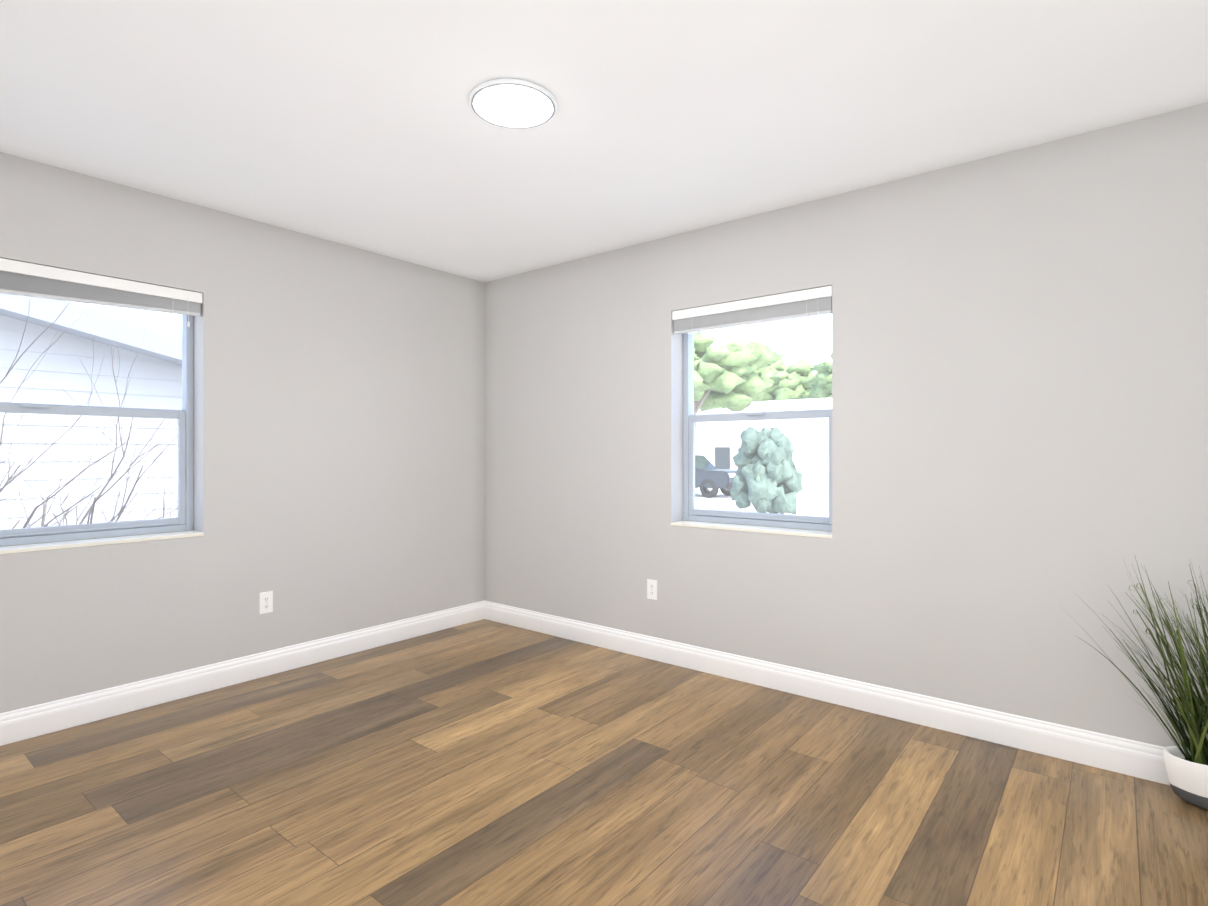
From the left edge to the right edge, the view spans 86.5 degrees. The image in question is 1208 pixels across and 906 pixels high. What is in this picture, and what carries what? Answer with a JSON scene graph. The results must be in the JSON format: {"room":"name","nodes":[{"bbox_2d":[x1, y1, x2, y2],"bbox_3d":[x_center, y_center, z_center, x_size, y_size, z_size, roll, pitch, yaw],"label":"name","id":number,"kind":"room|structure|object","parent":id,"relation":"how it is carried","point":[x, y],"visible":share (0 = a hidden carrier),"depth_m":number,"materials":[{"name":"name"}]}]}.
{"room":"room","nodes":[
{"label":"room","id":0,"kind":"room"},
{"bbox_2d":[0,152,483,712],"bbox_3d":[-2.199,0.203,3.197,0.250,3.200,3.950,0,0,39],"label":"wall","id":1,"kind":"structure","parent":0,"point":[338,438],"depth_m":3.48,"materials":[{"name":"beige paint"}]},
{"bbox_2d":[0,258,203,553],"bbox_3d":[-2.476,-0.193,2.800,0.196,1.224,1.246,0,0,39],"label":"window","id":2,"kind":"structure","parent":1,"relation":"in","point":[26,279],"depth_m":2.99,"materials":[{"name":"paint"}]},
{"bbox_2d":[0,601,483,745],"bbox_3d":[-2.018,1.138,3.211,0.015,0.130,3.700,0,0,39],"label":"baseboard","id":3,"kind":"structure","parent":1,"relation":"attached to","point":[21,724],"depth_m":3.23,"materials":[{"name":"white wood"}]},
{"bbox_2d":[259,591,272,613],"bbox_3d":[-1.825,0.809,3.464,0.016,0.115,0.070,0,0,39],"label":"electrical outlet","id":4,"kind":"object","parent":1,"relation":"attached to","point":[265,602],"visible":1,"depth_m":3.46,"materials":[{"name":"white plastic"}]},
{"bbox_2d":[0,619,1207,905],"bbox_3d":[-0.226,1.502,1.781,4.600,0.600,3.700,0,0,39],"label":"floor","id":5,"kind":"structure","parent":0,"point":[484,763],"depth_m":2.21,"materials":[{"name":"wood"}]},
{"bbox_2d":[1078,557,1207,809],"bbox_3d":[2.034,0.775,2.009,1.003,0.855,0.453,0,0,39],"label":"potted plant","id":6,"kind":"object","parent":5,"relation":"on","point":[1186,764],"visible":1,"depth_m":2.18,"materials":[{"name":"plant"}]},
{"bbox_2d":[0,0,1207,281],"bbox_3d":[-0.226,-1.318,1.782,4.600,0.160,3.700,0,0,39],"label":"ceiling","id":7,"kind":"structure","parent":0,"point":[358,124],"depth_m":2.25,"materials":[{"name":"white paint"}]},
{"bbox_2d":[469,78,557,128],"bbox_3d":[-0.321,-1.230,2.273,0.312,0.015,0.312,0,0,39],"label":"recessed light","id":8,"kind":"object","parent":7,"relation":"in","point":[513,103],"visible":1,"depth_m":2.25,"materials":[{"name":"white plastic"}]},
{"bbox_2d":[484,102,1207,747],"bbox_3d":[1.006,0.203,3.326,5.100,3.200,0.250,0,0,39],"label":"wall","id":9,"kind":"structure","parent":0,"point":[1018,406],"depth_m":2.81,"materials":[{"name":"beige paint"}]},
{"bbox_2d":[647,579,656,599],"bbox_3d":[0.282,0.798,3.742,0.070,0.115,0.016,0,0,39],"label":"electrical outlet","id":10,"kind":"object","parent":9,"relation":"attached to","point":[651,589],"visible":1,"depth_m":3.74,"materials":[{"name":"white plastic"}]},
{"bbox_2d":[671,286,831,538],"bbox_3d":[0.800,-0.198,3.450,0.917,1.225,0.196,0,0,39],"label":"window","id":11,"kind":"structure","parent":9,"relation":"in","point":[688,323],"depth_m":3.46,"materials":[{"name":"paint"}]},
{"bbox_2d":[484,600,1170,785],"bbox_3d":[0.924,1.138,3.222,4.600,0.130,0.015,0,0,39],"label":"baseboard","id":12,"kind":"structure","parent":9,"relation":"attached to","point":[1137,759],"depth_m":2.94,"materials":[{"name":"white wood"}]},
{"label":"outside","id":13,"kind":"structure","parent":0,"visible":0},
{"bbox_2d":[695,484,828,516],"bbox_3d":[3.395,1.914,30.045,115.000,0.200,135.000,0,0,39],"label":"ground","id":14,"kind":"structure","parent":13,"point":[720,504],"depth_m":23.31,"materials":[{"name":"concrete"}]},
{"bbox_2d":[0,300,177,529],"bbox_3d":[-3.439,0.159,4.272,2.520,3.326,3.340,0,0,39],"label":"bare tree","id":15,"kind":"object","parent":14,"relation":"on","point":[90,510],"depth_m":4.18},
{"bbox_2d":[0,294,181,529],"bbox_3d":[-11.793,-0.311,5.704,9.625,4.230,14.900,0,0,39],"label":"house","id":16,"kind":"structure","parent":14,"relation":"on","point":[10,511],"depth_m":6.75,"materials":[{"name":"white"}]},
{"bbox_2d":[695,453,736,497],"bbox_3d":[3.529,0.918,27.328,5.000,1.790,1.980,0,0,39],"label":"suv","id":17,"kind":"object","parent":14,"relation":"on","point":[712,470],"depth_m":25.76,"materials":[{"name":"grey paint"}]},
{"bbox_2d":[694,331,784,488],"bbox_3d":[4.663,-2.634,32.539,7.864,8.914,7.864,0,0,39],"label":"oak tree","id":18,"kind":"object","parent":14,"relation":"on","point":[737,375],"depth_m":31.30,"materials":[{"name":"green plant"}]},
{"bbox_2d":[696,398,831,485],"bbox_3d":[8.768,-0.740,42.391,13.800,5.120,9.000,0,0,39],"label":"house","id":19,"kind":"structure","parent":14,"relation":"on","point":[805,445],"depth_m":37.37,"materials":[{"name":"white paint"}]},
{"bbox_2d":[730,427,802,513],"bbox_3d":[4.531,0.529,18.109,2.039,2.560,2.115,0,0,39],"label":"bush","id":20,"kind":"object","parent":14,"relation":"on","point":[759,464],"depth_m":17.53,"materials":[{"name":"green plant"}]},
{"bbox_2d":[753,351,815,400],"bbox_3d":[14.941,-3.664,57.255,10.216,10.990,9.210,0,0,39],"label":"oak tree","id":21,"kind":"object","parent":14,"relation":"on","point":[795,378],"depth_m":54.24,"materials":[{"name":"green plant"}]},
{"bbox_2d":[806,353,831,397],"bbox_3d":[19.572,-3.499,48.943,8.703,10.655,8.156,0,0,39],"label":"oak tree","id":22,"kind":"object","parent":14,"relation":"on","point":[821,368],"depth_m":48.37,"materials":[{"name":"green plant"}]}
]}

